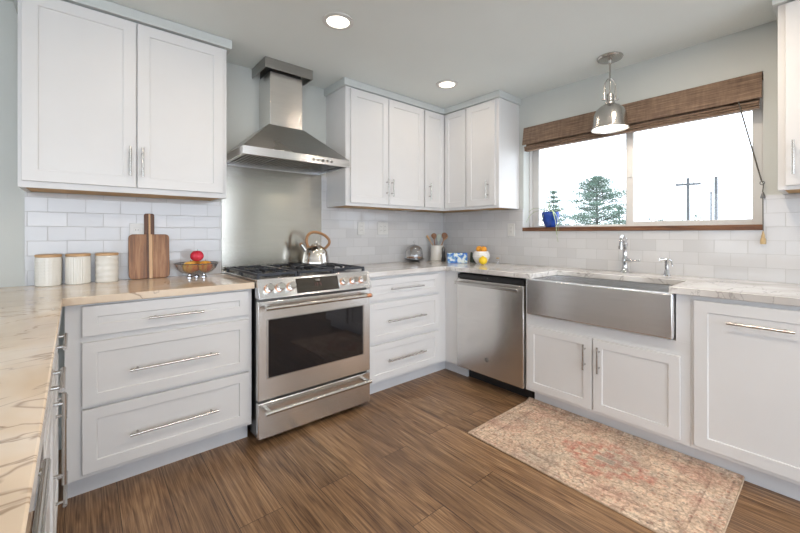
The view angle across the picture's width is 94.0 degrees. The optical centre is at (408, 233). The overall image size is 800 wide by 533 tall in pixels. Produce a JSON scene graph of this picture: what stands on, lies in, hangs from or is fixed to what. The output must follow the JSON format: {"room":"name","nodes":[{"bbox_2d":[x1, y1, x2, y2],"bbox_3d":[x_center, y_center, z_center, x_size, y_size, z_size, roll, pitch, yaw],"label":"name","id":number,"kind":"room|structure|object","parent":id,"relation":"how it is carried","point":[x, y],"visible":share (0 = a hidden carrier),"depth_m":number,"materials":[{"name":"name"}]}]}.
{"room":"kitchen","nodes":[
{"label":"kitchen","id":0,"kind":"room"},
{"bbox_2d":[0,0,434,449],"bbox_3d":[-2.329,0.056,1.805,7.380,2.507,0.180,0,0,-41],"label":"wall","id":1,"kind":"structure","parent":0,"point":[242,90],"depth_m":1.94,"materials":[{"name":"paint"}]},
{"bbox_2d":[13,0,231,201],"bbox_3d":[-1.555,-0.707,2.117,0.957,0.980,0.362,0,0,-41],"label":"upper cabinet","id":2,"kind":"object","parent":1,"relation":"attached to","point":[114,99],"visible":1,"depth_m":1.96,"materials":[{"name":"white paint"}]},
{"bbox_2d":[129,223,143,235],"bbox_3d":[-1.628,-0.003,2.276,0.118,0.115,0.009,0,0,-41],"label":"wall outlet","id":3,"kind":"object","parent":1,"relation":"attached to","point":[134,228],"visible":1,"depth_m":2.26,"materials":[{"name":"white plastic"}]},
{"bbox_2d":[133,227,139,233],"bbox_3d":[-1.643,-0.003,2.258,0.034,0.068,0.003,0,0,-41],"label":"receptacle","id":4,"kind":"object","parent":3,"relation":"attached to","point":[136,230],"depth_m":2.26,"materials":[{"name":"white plastic"}]},
{"bbox_2d":[25,176,442,285],"bbox_3d":[-0.814,-0.098,2.996,3.171,0.746,0.010,0,0,-41],"label":"backsplash","id":5,"kind":"structure","parent":1,"relation":"attached to","point":[63,224],"depth_m":2.41,"materials":[{"name":"white tile"}]},
{"bbox_2d":[221,165,320,272],"bbox_3d":[-1.006,-0.100,2.827,0.759,0.750,0.012,0,0,-41],"label":"backsplash","id":6,"kind":"structure","parent":1,"relation":"attached to","point":[266,215],"depth_m":2.78,"materials":[{"name":"silver metal"}]},
{"bbox_2d":[227,56,349,174],"bbox_3d":[-0.860,-0.837,2.641,0.742,0.720,0.484,0,0,-41],"label":"range hood","id":7,"kind":"object","parent":1,"relation":"attached to","point":[280,143],"visible":0.94,"depth_m":2.62,"materials":[{"name":"metal"}]},
{"bbox_2d":[358,222,364,234],"bbox_3d":[-0.418,-0.045,3.326,0.072,0.115,0.009,0,0,-41],"label":"wall outlet","id":8,"kind":"object","parent":1,"relation":"attached to","point":[361,225],"visible":1,"depth_m":3.32,"materials":[{"name":"white plastic"}]},
{"bbox_2d":[326,86,423,210],"bbox_3d":[-0.255,-0.679,3.247,0.825,0.925,0.362,0,0,-41],"label":"upper cabinet","id":9,"kind":"object","parent":1,"relation":"attached to","point":[382,138],"visible":1,"depth_m":3.07,"materials":[{"name":"white paint"}]},
{"bbox_2d":[378,222,387,234],"bbox_3d":[-0.236,-0.045,3.485,0.118,0.115,0.009,0,0,-41],"label":"wall outlet","id":10,"kind":"object","parent":1,"relation":"attached to","point":[382,226],"visible":1,"depth_m":3.48,"materials":[{"name":"white plastic"}]},
{"bbox_2d":[324,77,520,114],"bbox_3d":[0.153,-1.169,3.207,1.432,0.054,0.957,0,0,-41],"label":"trim","id":11,"kind":"structure","parent":1,"relation":"attached to","point":[344,81],"depth_m":3.19,"materials":[{"name":"white paint"}]},
{"bbox_2d":[412,108,482,212],"bbox_3d":[0.352,-0.679,3.624,0.584,0.925,0.589,0,0,-41],"label":"upper cabinet","id":12,"kind":"object","parent":1,"relation":"attached to","point":[444,135],"visible":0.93,"depth_m":3.49,"materials":[{"name":"white paint"}]},
{"bbox_2d":[7,0,775,108],"bbox_3d":[-0.132,-1.258,-0.724,7.380,0.120,6.880,0,0,-41],"label":"ceiling","id":13,"kind":"structure","parent":0,"point":[521,49],"depth_m":2.22,"materials":[{"name":"paint"}]},
{"bbox_2d":[322,12,353,29],"bbox_3d":[-0.396,-1.193,2.103,0.176,0.008,0.176,0,0,-41],"label":"recessed light","id":14,"kind":"object","parent":13,"relation":"in","point":[333,20],"visible":1,"depth_m":2.10,"materials":[{"name":"white plastic"}]},
{"bbox_2d":[436,80,457,88],"bbox_3d":[0.312,-1.193,2.991,0.176,0.008,0.176,0,0,-41],"label":"recessed light","id":15,"kind":"object","parent":13,"relation":"in","point":[444,84],"visible":1,"depth_m":2.99,"materials":[{"name":"white plastic"}]},
{"bbox_2d":[591,52,629,133],"bbox_3d":[1.371,-0.952,2.533,0.230,0.490,0.230,0,0,-41],"label":"pendant light","id":16,"kind":"object","parent":13,"relation":"hanging from","point":[611,117],"visible":1,"depth_m":2.49,"materials":[{"name":"silver metal"}]},
{"bbox_2d":[593,124,627,131],"bbox_3d":[1.371,-0.717,2.533,0.208,0.004,0.208,0,0,-41],"label":"diffuser","id":17,"kind":"object","parent":16,"relation":"attached to","point":[596,127],"depth_m":2.52,"materials":[{"name":"white glass"}]},
{"bbox_2d":[56,369,799,532],"bbox_3d":[-0.140,1.250,-0.851,7.200,0.120,6.700,0,0,-41],"label":"floor","id":18,"kind":"structure","parent":0,"point":[404,459],"depth_m":1.76,"materials":[{"name":"brown wood"}]},
{"bbox_2d":[30,440,50,532],"bbox_3d":[-0.801,0.751,0.385,0.630,0.878,0.602,0,0,-41],"label":"base cabinet","id":19,"kind":"object","parent":18,"relation":"on","point":[41,497],"visible":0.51,"depth_m":0.53,"materials":[{"name":"white wood"}]},
{"bbox_2d":[44,333,67,532],"bbox_3d":[-1.388,0.750,1.033,0.669,0.878,1.141,0,0,-41],"label":"base cabinet","id":20,"kind":"object","parent":18,"relation":"on","point":[51,428],"visible":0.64,"depth_m":1.14,"materials":[{"name":"white paint"}]},
{"bbox_2d":[65,289,251,498],"bbox_3d":[-1.370,0.750,2.076,0.784,0.878,0.667,0,0,-41],"label":"base cabinet","id":21,"kind":"object","parent":18,"relation":"on","point":[152,383],"visible":0.92,"depth_m":1.81,"materials":[{"name":"white paint"}]},
{"bbox_2d":[0,273,254,532],"bbox_3d":[-0.962,0.293,0.886,1.738,0.035,3.000,0,0,-41],"label":"countertop","id":22,"kind":"structure","parent":21,"relation":"on","point":[30,316],"depth_m":0.85,"materials":[{"name":"beige stone"}]},
{"bbox_2d":[34,254,61,286],"bbox_3d":[-1.895,0.193,1.964,0.106,0.164,0.106,0,0,-41],"label":"canister","id":23,"kind":"object","parent":22,"relation":"on","point":[47,267],"visible":1,"depth_m":1.93,"materials":[{"name":"beige ceramic"}]},
{"bbox_2d":[65,253,90,284],"bbox_3d":[-1.806,0.193,2.041,0.106,0.164,0.106,0,0,-41],"label":"canister","id":24,"kind":"object","parent":22,"relation":"on","point":[77,265],"visible":1,"depth_m":2.00,"materials":[{"name":"beige ceramic"}]},
{"bbox_2d":[95,252,118,282],"bbox_3d":[-1.713,0.193,2.121,0.106,0.164,0.106,0,0,-41],"label":"canister","id":25,"kind":"object","parent":22,"relation":"on","point":[106,264],"visible":1,"depth_m":2.08,"materials":[{"name":"beige ceramic"}]},
{"bbox_2d":[128,214,169,278],"bbox_3d":[-1.589,0.077,2.289,0.206,0.397,0.061,0,0,-41],"label":"cutting board","id":26,"kind":"object","parent":22,"relation":"on","point":[148,252],"visible":1,"depth_m":2.28,"materials":[{"name":"brown wood"}]},
{"bbox_2d":[174,261,218,277],"bbox_3d":[-1.334,0.230,2.352,0.247,0.090,0.247,0,0,-41],"label":"fruit bowl","id":27,"kind":"object","parent":22,"relation":"on","point":[194,274],"visible":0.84,"depth_m":2.31,"materials":[{"name":"silver glass"}]},
{"bbox_2d":[182,260,197,272],"bbox_3d":[-1.347,0.205,2.303,0.082,0.080,0.082,0,0,-41],"label":"orange","id":28,"kind":"object","parent":27,"relation":"in","point":[186,268],"visible":0.92,"depth_m":2.28,"materials":[{"name":"brown food"}]},
{"bbox_2d":[190,250,203,260],"bbox_3d":[-1.330,0.139,2.347,0.076,0.074,0.076,0,0,-41],"label":"apple","id":29,"kind":"object","parent":27,"relation":"in","point":[197,255],"visible":1,"depth_m":2.32,"materials":[{"name":"red food"}]},
{"bbox_2d":[198,260,212,271],"bbox_3d":[-1.283,0.205,2.359,0.082,0.080,0.082,0,0,-41],"label":"orange","id":30,"kind":"object","parent":27,"relation":"in","point":[204,268],"visible":0.98,"depth_m":2.33,"materials":[{"name":"brown food"}]},
{"bbox_2d":[224,263,372,440],"bbox_3d":[-0.746,0.711,2.546,0.760,0.958,0.745,0,0,-41],"label":"gas range","id":31,"kind":"object","parent":18,"relation":"on","point":[311,323],"visible":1,"depth_m":2.28,"materials":[{"name":"metal"}]},
{"bbox_2d":[224,267,361,281],"bbox_3d":[-0.781,0.268,2.586,0.760,0.014,0.639,0,0,-41],"label":"cooktop","id":32,"kind":"object","parent":31,"relation":"in","point":[253,278],"depth_m":2.37,"materials":[{"name":"silver metal"}]},
{"bbox_2d":[299,231,330,264],"bbox_3d":[-0.704,0.106,2.846,0.204,0.250,0.204,0,0,30],"label":"kettle","id":33,"kind":"object","parent":31,"relation":"on","point":[314,254],"visible":1,"depth_m":2.79,"materials":[{"name":"metal"}]},
{"bbox_2d":[367,270,445,393],"bbox_3d":[-0.176,0.750,3.113,0.830,0.878,0.667,0,0,-41],"label":"base cabinet","id":34,"kind":"object","parent":18,"relation":"on","point":[408,311],"visible":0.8,"depth_m":2.88,"materials":[{"name":"white paint"}]},
{"bbox_2d":[335,259,799,306],"bbox_3d":[0.771,0.293,2.485,1.446,0.035,2.860,0,0,-41],"label":"countertop","id":35,"kind":"structure","parent":34,"relation":"on","point":[742,290],"depth_m":2.43,"materials":[{"name":"white stone"}]},
{"bbox_2d":[404,244,423,262],"bbox_3d":[0.058,0.174,3.574,0.192,0.203,0.192,0,0,-41],"label":"cake dome","id":36,"kind":"object","parent":35,"relation":"on","point":[410,260],"visible":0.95,"depth_m":3.52,"materials":[{"name":"metal"}]},
{"bbox_2d":[404,258,423,262],"bbox_3d":[0.058,0.258,3.574,0.192,0.035,0.192,0,0,-41],"label":"tray","id":37,"kind":"object","parent":35,"relation":"on","point":[410,260],"depth_m":3.52,"materials":[{"name":"metal"}]},
{"bbox_2d":[430,245,443,260],"bbox_3d":[0.296,0.199,3.808,0.140,0.153,0.140,0,0,-41],"label":"utensil crock","id":38,"kind":"object","parent":35,"relation":"on","point":[436,251],"visible":0.73,"depth_m":3.75,"materials":[{"name":"beige ceramic"}]},
{"bbox_2d":[437,234,441,245],"bbox_3d":[0.313,0.134,3.810,0.056,0.253,0.011,0,0,0],"label":"spatula","id":39,"kind":"object","parent":38,"relation":"in","point":[438,235],"visible":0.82,"depth_m":3.81,"materials":[{"name":"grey plastic"}]},
{"bbox_2d":[442,233,446,244],"bbox_3d":[0.351,0.127,3.788,0.097,0.268,0.014,0,0,0],"label":"wooden spoon","id":40,"kind":"object","parent":38,"relation":"in","point":[444,235],"visible":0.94,"depth_m":3.78,"materials":[{"name":"brown wood"}]},
{"bbox_2d":[441,246,445,260],"bbox_3d":[0.350,0.202,3.696,0.044,0.148,0.044,0,0,-41],"label":"pepper mill","id":41,"kind":"object","parent":35,"relation":"on","point":[443,258],"visible":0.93,"depth_m":3.68,"materials":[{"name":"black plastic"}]},
{"bbox_2d":[447,252,466,262],"bbox_3d":[0.455,0.226,3.487,0.184,0.098,0.090,0,0,0],"label":"printed box","id":42,"kind":"object","parent":35,"relation":"on","point":[452,257],"visible":0.98,"depth_m":3.44,"materials":[{"name":"cardboard"}]},
{"bbox_2d":[470,252,475,262],"bbox_3d":[0.625,0.227,3.526,0.081,0.097,0.035,0,0,22],"label":"folded cloth","id":43,"kind":"object","parent":35,"relation":"on","point":[471,253],"visible":0.69,"depth_m":3.52,"materials":[{"name":"black"}]},
{"bbox_2d":[472,251,489,263],"bbox_3d":[0.669,0.220,3.417,0.158,0.112,0.158,0,0,-41],"label":"bowl","id":44,"kind":"object","parent":35,"relation":"on","point":[476,254],"visible":0.81,"depth_m":3.36,"materials":[{"name":"white ceramic"}]},
{"bbox_2d":[479,256,486,264],"bbox_3d":[0.658,0.238,3.280,0.076,0.076,0.076,0,0,-41],"label":"lemon","id":45,"kind":"object","parent":35,"relation":"on","point":[482,260],"visible":1,"depth_m":3.25,"materials":[{"name":"yellow food"}]},
{"bbox_2d":[527,275,675,338],"bbox_3d":[1.224,0.428,2.349,0.393,0.234,0.834,0,0,-41],"label":"farmhouse sink","id":46,"kind":"object","parent":35,"relation":"in","point":[635,307],"visible":0.97,"depth_m":2.19,"materials":[{"name":"metal"}]},
{"bbox_2d":[618,235,639,272],"bbox_3d":[1.491,0.142,2.561,0.141,0.266,0.123,0,0,2],"label":"kitchen faucet","id":47,"kind":"object","parent":35,"relation":"on","point":[623,244],"visible":0.99,"depth_m":2.57,"materials":[{"name":"silver metal"}]},
{"bbox_2d":[658,258,672,276],"bbox_3d":[1.642,0.216,2.385,0.076,0.119,0.054,0,0,10],"label":"sprayer","id":48,"kind":"object","parent":35,"relation":"on","point":[666,273],"visible":1,"depth_m":2.37,"materials":[{"name":"silver metal"}]},
{"bbox_2d":[439,270,468,376],"bbox_3d":[0.408,0.750,3.540,0.610,0.878,0.788,0,0,-41],"label":"cabinet filler","id":49,"kind":"object","parent":18,"relation":"on","point":[450,363],"visible":0.21,"depth_m":3.13,"materials":[{"name":"white paint"}]},
{"bbox_2d":[454,272,534,398],"bbox_3d":[0.799,0.757,2.998,0.632,0.864,0.622,0,0,-41],"label":"dishwasher","id":50,"kind":"object","parent":18,"relation":"on","point":[491,309],"visible":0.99,"depth_m":2.79,"materials":[{"name":"silver metal"}]},
{"bbox_2d":[461,272,525,285],"bbox_3d":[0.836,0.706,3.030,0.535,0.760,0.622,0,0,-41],"label":"control panel","id":51,"kind":"object","parent":50,"relation":"in","point":[461,272],"depth_m":2.83,"materials":[{"name":"black plastic"}]},
{"bbox_2d":[468,397,744,532],"bbox_3d":[0.979,1.177,1.999,0.684,0.025,1.151,0,0,-41],"label":"kitchen rug","id":52,"kind":"object","parent":18,"relation":"on","point":[661,489],"visible":1,"depth_m":1.87,"materials":[{"name":"beige fabric"}]},
{"bbox_2d":[526,275,694,457],"bbox_3d":[1.337,0.750,2.428,0.667,0.878,0.936,0,0,-41],"label":"base cabinet","id":53,"kind":"object","parent":18,"relation":"on","point":[636,384],"visible":0.8,"depth_m":2.15,"materials":[{"name":"white paint"}]},
{"bbox_2d":[691,296,799,500],"bbox_3d":[1.823,0.750,1.868,0.667,0.878,0.548,0,0,-41],"label":"base cabinet","id":54,"kind":"object","parent":18,"relation":"on","point":[745,355],"visible":0.92,"depth_m":1.72,"materials":[{"name":"white paint"}]},
{"bbox_2d":[451,20,799,284],"bbox_3d":[2.645,0.056,1.570,0.180,2.507,6.700,0,0,-41],"label":"wall","id":55,"kind":"structure","parent":0,"point":[755,49],"depth_m":2.43,"materials":[{"name":"paint"}]},
{"bbox_2d":[466,98,518,210],"bbox_3d":[0.743,-0.679,3.344,0.362,0.925,0.345,0,0,-41],"label":"upper cabinet","id":56,"kind":"object","parent":55,"relation":"attached to","point":[492,126],"visible":1,"depth_m":3.24,"materials":[{"name":"white paint"}]},
{"bbox_2d":[508,224,514,235],"bbox_3d":[0.932,-0.030,3.381,0.009,0.115,0.072,0,0,-41],"label":"wall outlet","id":57,"kind":"object","parent":55,"relation":"attached to","point":[511,227],"visible":1,"depth_m":3.37,"materials":[{"name":"white plastic"}]},
{"bbox_2d":[509,226,512,233],"bbox_3d":[0.930,-0.030,3.379,0.003,0.068,0.034,0,0,-41],"label":"receptacle","id":58,"kind":"object","parent":57,"relation":"attached to","point":[510,227],"depth_m":3.38,"materials":[{"name":"white plastic"}]},
{"bbox_2d":[443,194,799,283],"bbox_3d":[1.317,0.030,2.953,0.010,0.491,2.850,0,0,-41],"label":"backsplash","id":59,"kind":"structure","parent":55,"relation":"attached to","point":[722,254],"depth_m":2.53,"materials":[{"name":"white tile"}]},
{"bbox_2d":[522,80,762,230],"bbox_3d":[1.579,-0.475,2.764,0.182,0.912,1.544,0,0,-41],"label":"window","id":60,"kind":"structure","parent":55,"relation":"in","point":[756,223],"depth_m":2.61,"materials":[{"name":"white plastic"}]},
{"bbox_2d":[527,203,563,239],"bbox_3d":[1.178,-0.096,3.168,0.149,0.336,0.333,0,0,-33],"label":"spider plant","id":61,"kind":"object","parent":60,"relation":"on","point":[550,219],"visible":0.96,"depth_m":3.09,"materials":[{"name":"green plant"}]},
{"bbox_2d":[522,71,762,151],"bbox_3d":[1.534,-0.824,2.723,0.084,0.207,1.534,0,0,-41],"label":"window blind","id":62,"kind":"object","parent":60,"relation":"attached to","point":[721,98],"visible":0.93,"depth_m":2.47,"materials":[{"name":"brown wood"}]},
{"bbox_2d":[738,101,765,243],"bbox_3d":[1.978,-0.356,2.145,0.118,0.835,0.039,0,0,30],"label":"blind cord","id":63,"kind":"object","parent":62,"relation":"hanging from","point":[763,239],"visible":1,"depth_m":2.12,"materials":[{"name":"fabric"}]},
{"bbox_2d":[772,0,799,193],"bbox_3d":[2.100,-0.707,1.782,0.362,0.980,0.495,0,0,-41],"label":"upper cabinet","id":64,"kind":"object","parent":55,"relation":"attached to","point":[787,12],"visible":1,"depth_m":1.83,"materials":[{"name":"white paint"}]},
{"label":"outside","id":65,"kind":"structure","parent":0,"visible":0},
{"bbox_3d":[30.573,2.089,30.276,240.000,0.200,180.000,0,0,-41],"label":"ground","id":66,"kind":"structure","parent":65,"visible":0},
{"bbox_2d":[540,190,569,225],"bbox_3d":[13.686,-1.040,34.851,3.087,6.065,3.250,0,0,-6],"label":"pine tree","id":67,"kind":"object","parent":66,"relation":"on","point":[555,207],"visible":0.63,"depth_m":34.86,"materials":[{"name":"green plant"}]},
{"bbox_2d":[559,176,637,224],"bbox_3d":[15.232,-1.337,30.004,5.768,6.659,6.032,0,0,-41],"label":"pine tree","id":68,"kind":"object","parent":66,"relation":"on","point":[588,195],"visible":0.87,"depth_m":29.42,"materials":[{"name":"green plant"}]},
{"bbox_2d":[609,207,625,223],"bbox_3d":[20.846,-0.368,37.059,3.587,4.721,3.280,0,0,-41],"label":"pine tree","id":69,"kind":"object","parent":66,"relation":"on","point":[621,216],"visible":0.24,"depth_m":36.96,"materials":[{"name":"green plant"}]},
{"bbox_2d":[675,178,700,219],"bbox_3d":[37.525,-2.711,49.999,3.316,9.400,0.437,0,0,-3],"label":"utility pole","id":70,"kind":"object","parent":66,"relation":"on","point":[687,184],"visible":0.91,"depth_m":49.89,"materials":[{"name":"grey wood"}]},
{"bbox_2d":[710,192,711,219],"bbox_3d":[48.732,-2.361,59.998,0.316,8.700,0.316,0,0,-41],"label":"utility pole","id":71,"kind":"object","parent":66,"relation":"on","point":[710,192],"visible":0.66,"depth_m":59.91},
{"bbox_2d":[714,176,717,219],"bbox_3d":[37.978,-2.510,45.999,0.435,9.000,0.435,0,0,-41],"label":"utility pole","id":72,"kind":"object","parent":66,"relation":"on","point":[715,177],"visible":0.66,"depth_m":45.85,"materials":[{"name":"grey wood"}]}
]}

